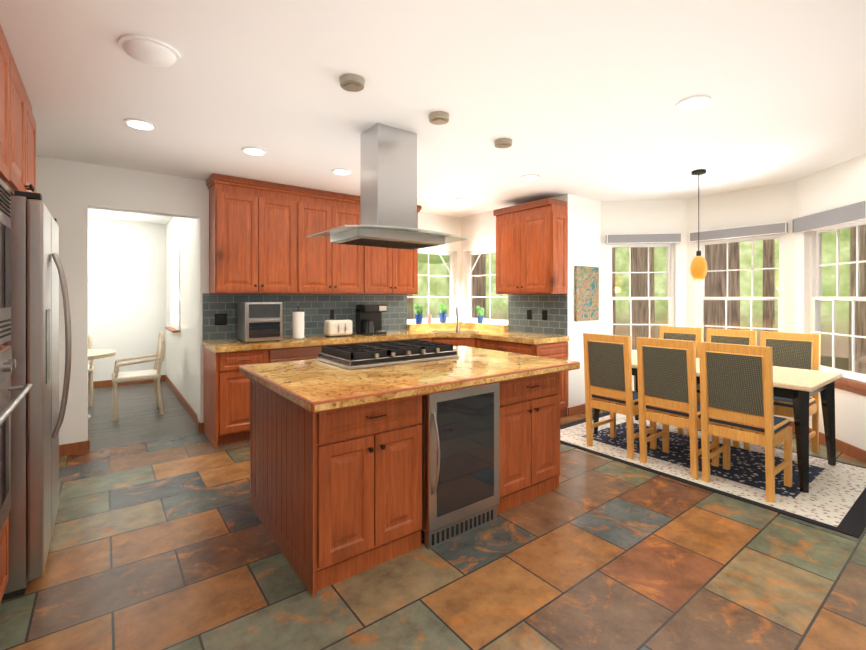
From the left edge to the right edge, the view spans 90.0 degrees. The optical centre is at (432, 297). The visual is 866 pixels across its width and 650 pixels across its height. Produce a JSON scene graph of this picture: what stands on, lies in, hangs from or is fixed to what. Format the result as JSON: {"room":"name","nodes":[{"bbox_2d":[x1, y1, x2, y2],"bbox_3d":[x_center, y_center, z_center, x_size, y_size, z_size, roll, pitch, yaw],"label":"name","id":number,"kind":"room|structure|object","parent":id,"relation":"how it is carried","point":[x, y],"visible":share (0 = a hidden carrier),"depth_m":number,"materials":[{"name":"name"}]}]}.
{"room":"kitchen","nodes":[
{"label":"kitchen","id":0,"kind":"room"},
{"bbox_2d":[36,156,459,444],"bbox_3d":[-1.638,0.090,5.067,5.340,2.580,0.210,0,0,-37],"label":"wall","id":1,"kind":"structure","parent":0,"point":[117,274],"depth_m":5.04,"materials":[{"name":"white paint"}]},
{"bbox_2d":[0,25,15,192],"bbox_3d":[-1.855,-0.848,1.384,0.597,0.691,1.020,0,0,-37],"label":"upper cabinet","id":2,"kind":"object","parent":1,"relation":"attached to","point":[7,63],"depth_m":1.94,"materials":[{"name":"brown wood"}]},
{"bbox_2d":[10,67,35,195],"bbox_3d":[-2.455,-0.848,2.175,0.597,0.691,0.967,0,0,-37],"label":"upper cabinet","id":3,"kind":"object","parent":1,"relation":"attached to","point":[17,146],"depth_m":2.33,"materials":[{"name":"brown wood"}]},
{"bbox_2d":[165,224,179,332],"bbox_3d":[-3.657,-0.256,6.139,0.160,1.450,0.960,0,0,-37],"label":"window","id":4,"kind":"structure","parent":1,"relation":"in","point":[173,328],"depth_m":6.38,"materials":[{"name":"white wood"}]},
{"bbox_2d":[215,313,226,324],"bbox_3d":[-2.211,0.230,4.516,0.120,0.120,0.010,0,0,-37],"label":"electrical outlet plate","id":5,"kind":"object","parent":1,"relation":"attached to","point":[220,319],"depth_m":4.51,"materials":[{"name":"black plastic"}]},
{"bbox_2d":[206,173,421,293],"bbox_3d":[-1.237,-0.619,5.052,2.480,1.157,0.351,0,0,-37],"label":"upper cabinet","id":6,"kind":"object","parent":1,"relation":"attached to","point":[260,242],"visible":0.98,"depth_m":4.65,"materials":[{"name":"brown wood"}]},
{"bbox_2d":[330,310,333,318],"bbox_3d":[-1.227,0.209,5.263,0.050,0.110,0.010,0,0,-37],"label":"electrical outlet plate","id":7,"kind":"object","parent":1,"relation":"attached to","point":[331,311],"depth_m":5.26,"materials":[{"name":"black plastic"}]},
{"bbox_2d":[407,249,453,323],"bbox_3d":[-0.069,-0.161,6.300,0.910,1.060,0.075,0,0,-37],"label":"window","id":8,"kind":"structure","parent":1,"relation":"in","point":[450,254],"depth_m":6.45,"materials":[{"name":"white wood"}]},
{"bbox_2d":[414,303,484,323],"bbox_3d":[0.238,0.223,6.106,0.886,0.289,0.560,0,0,-37],"label":"plants","id":9,"kind":"object","parent":1,"relation":"on","point":[442,314],"visible":1,"depth_m":6.13,"materials":[{"name":"green plant"}]},
{"bbox_2d":[0,381,865,649],"bbox_3d":[0.142,1.441,3.939,7.170,0.120,10.900,0,0,-37],"label":"floor","id":10,"kind":"structure","parent":0,"point":[166,544],"depth_m":2.17,"materials":[{"name":"tile"}]},
{"bbox_2d":[0,179,19,603],"bbox_3d":[-1.842,0.445,1.382,0.613,1.876,0.995,0,0,-37],"label":"wall oven","id":11,"kind":"object","parent":10,"relation":"on","point":[7,366],"depth_m":1.81,"materials":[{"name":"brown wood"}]},
{"bbox_2d":[1,191,71,601],"bbox_3d":[-2.365,0.445,2.231,0.773,1.875,0.910,0,0,-37],"label":"refrigerator","id":12,"kind":"object","parent":10,"relation":"on","point":[37,274],"visible":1,"depth_m":2.04,"materials":[{"name":"silver metal"}]},
{"bbox_2d":[88,334,93,406],"bbox_3d":[-4.621,0.895,5.525,0.472,0.972,0.505,0,0,-37],"label":"chair","id":13,"kind":"object","parent":10,"relation":"on","point":[90,380],"visible":0.15,"depth_m":5.46,"materials":[{"name":"brown wood"}]},
{"bbox_2d":[88,349,115,417],"bbox_3d":[-4.166,1.010,4.875,0.960,0.740,0.960,0,0,-37],"label":"table","id":14,"kind":"object","parent":10,"relation":"on","point":[93,354],"visible":0.17,"depth_m":4.96,"materials":[{"name":"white wood"}]},
{"bbox_2d":[112,331,164,420],"bbox_3d":[-3.493,0.896,5.135,0.505,0.972,0.472,0,0,-37],"label":"chair","id":15,"kind":"object","parent":10,"relation":"on","point":[133,376],"visible":1,"depth_m":5.08,"materials":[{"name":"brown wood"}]},
{"bbox_2d":[203,345,249,447],"bbox_3d":[-1.974,0.938,4.332,0.475,0.885,0.609,0,0,-37],"label":"base cabinet","id":16,"kind":"object","parent":10,"relation":"on","point":[226,391],"depth_m":4.06,"materials":[{"name":"brown wood"}]},
{"bbox_2d":[203,325,568,364],"bbox_3d":[-0.389,0.476,4.701,3.467,0.052,1.917,0,0,-37],"label":"countertop","id":17,"kind":"structure","parent":16,"relation":"on","point":[286,349],"depth_m":4.73,"materials":[{"name":"beige stone"}]},
{"bbox_2d":[237,302,281,342],"bbox_3d":[-1.776,0.249,4.455,0.360,0.400,0.378,0,0,-37],"label":"toaster oven","id":18,"kind":"object","parent":17,"relation":"on","point":[259,321],"visible":1,"depth_m":4.33,"materials":[{"name":"silver metal"}]},
{"bbox_2d":[291,306,305,338],"bbox_3d":[-1.463,0.271,4.704,0.150,0.357,0.150,0,0,-37],"label":"paper towel","id":19,"kind":"object","parent":17,"relation":"on","point":[298,325],"visible":1,"depth_m":4.65,"materials":[{"name":"white paper"}]},
{"bbox_2d":[324,319,351,336],"bbox_3d":[-1.088,0.353,4.987,0.300,0.192,0.182,0,0,-37],"label":"toaster","id":20,"kind":"object","parent":17,"relation":"on","point":[338,328],"visible":1,"depth_m":4.92,"materials":[{"name":"beige plastic"}]},
{"bbox_2d":[356,304,386,334],"bbox_3d":[-0.749,0.269,5.269,0.300,0.360,0.244,0,0,-37],"label":"coffee maker","id":21,"kind":"object","parent":17,"relation":"on","point":[368,319],"visible":1,"depth_m":5.22,"materials":[{"name":"black plastic"}]},
{"bbox_2d":[430,330,478,332],"bbox_3d":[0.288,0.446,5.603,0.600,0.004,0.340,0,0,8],"label":"sink","id":22,"kind":"object","parent":17,"relation":"in","point":[436,331],"visible":0.96,"depth_m":5.62,"materials":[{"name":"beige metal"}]},
{"bbox_2d":[455,305,463,330],"bbox_3d":[0.339,0.277,5.818,0.180,0.342,0.140,0,0,-37],"label":"faucet","id":23,"kind":"object","parent":17,"relation":"on","point":[456,328],"visible":1,"depth_m":5.85,"materials":[{"name":"silver metal"}]},
{"bbox_2d":[239,346,579,596],"bbox_3d":[-0.126,0.916,2.951,1.950,0.930,1.270,0,0,-37],"label":"kitchen island","id":24,"kind":"object","parent":10,"relation":"on","point":[353,472],"visible":1,"depth_m":2.37,"materials":[{"name":"brown wood"}]},
{"bbox_2d":[316,339,458,369],"bbox_3d":[-0.320,0.401,3.165,0.900,0.099,0.534,0,0,-37],"label":"cooktop","id":25,"kind":"object","parent":24,"relation":"in","point":[360,356],"visible":1,"depth_m":2.98,"materials":[{"name":"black metal"}]},
{"bbox_2d":[489,341,567,417],"bbox_3d":[1.050,0.937,5.195,0.597,0.885,0.936,0,0,-37],"label":"base cabinet","id":26,"kind":"object","parent":10,"relation":"on","point":[556,349],"depth_m":4.91,"materials":[{"name":"brown wood"}]},
{"bbox_2d":[560,411,865,537],"bbox_3d":[2.301,1.375,3.864,1.460,0.010,2.370,0,0,-37],"label":"rug","id":27,"kind":"object","parent":10,"relation":"on","point":[834,498],"visible":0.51,"depth_m":3.37,"materials":[{"name":"white carpet"}]},
{"bbox_2d":[583,333,656,458],"bbox_3d":[1.700,0.849,3.941,0.495,1.040,0.430,0,0,-37],"label":"chair","id":28,"kind":"object","parent":27,"relation":"on","point":[607,368],"visible":0.83,"depth_m":3.81,"materials":[{"name":"brown wood"}]},
{"bbox_2d":[636,337,718,478],"bbox_3d":[2.002,0.849,3.543,0.495,1.040,0.430,0,0,-37],"label":"chair","id":29,"kind":"object","parent":27,"relation":"on","point":[666,369],"visible":0.92,"depth_m":3.41,"materials":[{"name":"brown wood"}]},
{"bbox_2d":[659,326,702,433],"bbox_3d":[2.548,0.848,4.635,0.495,1.040,0.430,0,0,-37],"label":"chair","id":30,"kind":"object","parent":27,"relation":"on","point":[683,333],"visible":0.12,"depth_m":4.70,"materials":[{"name":"brown wood"}]},
{"bbox_2d":[593,352,842,492],"bbox_3d":[2.444,0.993,3.941,0.920,0.754,1.740,0,0,-37],"label":"dining table","id":31,"kind":"object","parent":27,"relation":"on","point":[798,387],"visible":0.6,"depth_m":3.25,"materials":[{"name":"stone"},{"name":"black painted wood"}]},
{"bbox_2d":[688,328,756,447],"bbox_3d":[2.838,0.848,4.252,0.495,1.040,0.430,0,0,-37],"label":"chair","id":32,"kind":"object","parent":27,"relation":"on","point":[739,337],"visible":0.19,"depth_m":4.33,"materials":[{"name":"brown wood"}]},
{"bbox_2d":[699,342,791,502],"bbox_3d":[2.286,0.849,3.168,0.495,1.040,0.430,0,0,-37],"label":"chair","id":33,"kind":"object","parent":27,"relation":"on","point":[736,385],"visible":1,"depth_m":3.04,"materials":[{"name":"brown wood"}]},
{"bbox_2d":[744,331,819,452],"bbox_3d":[3.122,0.849,3.878,0.495,1.040,0.430,0,0,-37],"label":"chair","id":34,"kind":"object","parent":27,"relation":"on","point":[797,350],"visible":0.33,"depth_m":3.89,"materials":[{"name":"brown wood"}]},
{"bbox_2d":[0,0,865,223],"bbox_3d":[0.142,-1.259,3.937,7.170,0.120,10.900,0,0,-37],"label":"ceiling","id":35,"kind":"structure","parent":0,"point":[581,98],"depth_m":2.51,"materials":[{"name":"white paint"}]},
{"bbox_2d":[124,118,155,129],"bbox_3d":[-2.019,-1.191,2.987,0.185,0.014,0.185,0,0,-43],"label":"recessed light","id":36,"kind":"object","parent":35,"relation":"in","point":[135,123],"depth_m":2.97,"materials":[{"name":"white"}]},
{"bbox_2d":[118,34,180,66],"bbox_3d":[-1.370,-1.186,2.100,0.255,0.077,0.255,0,0,44],"label":"recessed light","id":37,"kind":"object","parent":35,"relation":"in","point":[147,50],"depth_m":2.05,"materials":[{"name":"white plastic"}]},
{"bbox_2d":[242,147,266,155],"bbox_3d":[-1.458,-1.191,3.539,0.185,0.014,0.185,0,0,-43],"label":"recessed light","id":38,"kind":"object","parent":35,"relation":"in","point":[256,151],"depth_m":3.52,"materials":[{"name":"white"}]},
{"bbox_2d":[332,168,351,174],"bbox_3d":[-0.866,-1.192,4.114,0.185,0.014,0.185,0,0,-43],"label":"recessed light","id":39,"kind":"object","parent":35,"relation":"in","point":[340,171],"depth_m":4.08,"materials":[{"name":"white"}]},
{"bbox_2d":[339,74,364,91],"bbox_3d":[-0.446,-1.177,2.387,0.138,0.042,0.138,0,0,44],"label":"smoke detector","id":40,"kind":"object","parent":35,"relation":"attached to","point":[352,82],"depth_m":2.35,"materials":[{"name":"beige plastic"}]},
{"bbox_2d":[307,123,467,249],"bbox_3d":[-0.324,-0.790,3.170,1.000,0.813,0.620,0,0,-37],"label":"range hood","id":41,"kind":"object","parent":35,"relation":"hanging from","point":[388,186],"visible":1,"depth_m":3.06,"materials":[{"name":"silver metal"}]},
{"bbox_2d":[428,111,449,124],"bbox_3d":[0.040,-1.177,2.855,0.138,0.042,0.138,0,0,44],"label":"smoke detector","id":42,"kind":"object","parent":35,"relation":"attached to","point":[437,117],"depth_m":2.82,"materials":[{"name":"beige plastic"}]},
{"bbox_2d":[494,138,511,147],"bbox_3d":[0.539,-1.178,3.322,0.138,0.042,0.138,0,0,44],"label":"smoke detector","id":43,"kind":"object","parent":35,"relation":"attached to","point":[501,142],"depth_m":3.28,"materials":[{"name":"beige plastic"}]},
{"bbox_2d":[521,174,539,180],"bbox_3d":[0.968,-1.192,4.313,0.185,0.014,0.185,0,0,-43],"label":"recessed light","id":44,"kind":"object","parent":35,"relation":"in","point":[528,177],"depth_m":4.28,"materials":[{"name":"white"}]},
{"bbox_2d":[676,95,710,109],"bbox_3d":[1.597,-1.190,2.656,0.185,0.014,0.185,0,0,-43],"label":"recessed light","id":45,"kind":"object","parent":35,"relation":"in","point":[698,101],"depth_m":2.64,"materials":[{"name":"white"}]},
{"bbox_2d":[690,169,706,280],"bbox_3d":[2.525,-0.675,4.114,0.140,1.046,0.140,0,0,-37],"label":"pendant light","id":46,"kind":"object","parent":35,"relation":"hanging from","point":[698,268],"visible":1,"depth_m":4.08,"materials":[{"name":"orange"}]},
{"bbox_2d":[460,194,579,415],"bbox_3d":[1.046,0.089,5.798,0.180,2.580,1.870,0,0,-37],"label":"wall","id":47,"kind":"structure","parent":0,"point":[480,229],"depth_m":5.14,"materials":[{"name":"white paint"}]},
{"bbox_2d":[467,248,507,324],"bbox_3d":[0.820,-0.161,6.178,0.075,1.060,0.910,0,0,-37],"label":"window","id":48,"kind":"structure","parent":47,"relation":"in","point":[470,284],"depth_m":6.38,"materials":[{"name":"white wood"}]},
{"bbox_2d":[527,310,531,319],"bbox_3d":[1.214,0.219,5.451,0.009,0.120,0.075,0,0,-37],"label":"electrical outlet plate","id":49,"kind":"object","parent":47,"relation":"attached to","point":[529,312],"depth_m":5.44,"materials":[{"name":"black plastic"}]},
{"bbox_2d":[493,198,567,293],"bbox_3d":[1.160,-0.576,5.252,0.351,1.070,0.887,0,0,-37],"label":"upper cabinet","id":50,"kind":"object","parent":47,"relation":"attached to","point":[532,247],"visible":1,"depth_m":5.03,"materials":[{"name":"brown wood"}]},
{"bbox_2d":[542,310,546,319],"bbox_3d":[1.358,0.219,5.260,0.009,0.120,0.075,0,0,-37],"label":"electrical outlet plate","id":51,"kind":"object","parent":47,"relation":"attached to","point":[544,312],"depth_m":5.26,"materials":[{"name":"black plastic"}]},
{"bbox_2d":[574,266,598,320],"bbox_3d":[1.854,-0.045,5.213,0.460,0.650,0.032,0,0,-37],"label":"picture","id":52,"kind":"object","parent":47,"relation":"attached to","point":[586,293],"visible":1,"depth_m":5.18},
{"bbox_2d":[600,201,615,334],"bbox_3d":[2.215,0.089,5.455,0.127,2.580,0.051,0,0,-37],"label":"wall","id":53,"kind":"structure","parent":0,"point":[607,208],"depth_m":5.41,"materials":[{"name":"white paint"}]},
{"bbox_2d":[606,233,680,351],"bbox_3d":[2.589,0.019,5.382,0.884,1.600,0.195,0,0,8],"label":"bay window","id":54,"kind":"structure","parent":53,"relation":"in","point":[645,240],"depth_m":5.40,"materials":[{"name":"white wood"}]},
{"bbox_2d":[689,222,787,341],"bbox_3d":[3.431,0.020,4.884,0.195,1.600,0.950,0,0,-37],"label":"bay window","id":55,"kind":"structure","parent":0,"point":[769,231],"depth_m":4.83,"materials":[{"name":"white wood"}]},
{"bbox_2d":[788,154,865,450],"bbox_3d":[3.752,0.091,3.945,0.510,2.580,0.665,0,0,-37],"label":"wall","id":56,"kind":"structure","parent":0,"point":[842,184],"depth_m":4.11,"materials":[{"name":"white paint"}]},
{"bbox_2d":[59,375,865,462],"bbox_3d":[0.034,1.331,3.857,6.600,0.100,10.600,0,0,-37],"label":"baseboard","id":57,"kind":"structure","parent":56,"relation":"attached to","point":[852,451],"depth_m":4.41,"materials":[{"name":"brown wood"}]},
{"bbox_2d":[793,200,865,395],"bbox_3d":[3.680,0.016,3.939,0.205,1.610,0.896,0,0,8],"label":"bay window","id":58,"kind":"structure","parent":56,"relation":"in","point":[816,225],"depth_m":4.02,"materials":[{"name":"white wood"}]},
{"label":"outside","id":59,"kind":"structure","parent":0,"visible":0},
{"bbox_2d":[413,228,849,357],"bbox_3d":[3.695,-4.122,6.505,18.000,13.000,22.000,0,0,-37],"label":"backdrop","id":60,"kind":"structure","parent":59,"point":[744,247],"depth_m":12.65,"materials":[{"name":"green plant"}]},
{"bbox_2d":[821,356,848,370],"bbox_3d":[0.893,1.653,6.895,70.000,0.250,70.000,0,0,-37],"label":"ground","id":61,"kind":"structure","parent":59,"point":[828,361],"depth_m":10.13,"materials":[{"name":"brown"}]},
{"bbox_2d":[407,225,865,373],"bbox_3d":[3.957,-3.974,8.919,11.862,11.300,15.528,0,0,-37],"label":"trunks","id":62,"kind":"object","parent":61,"relation":"on","point":[710,314],"depth_m":8.50,"materials":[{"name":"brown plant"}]}
]}

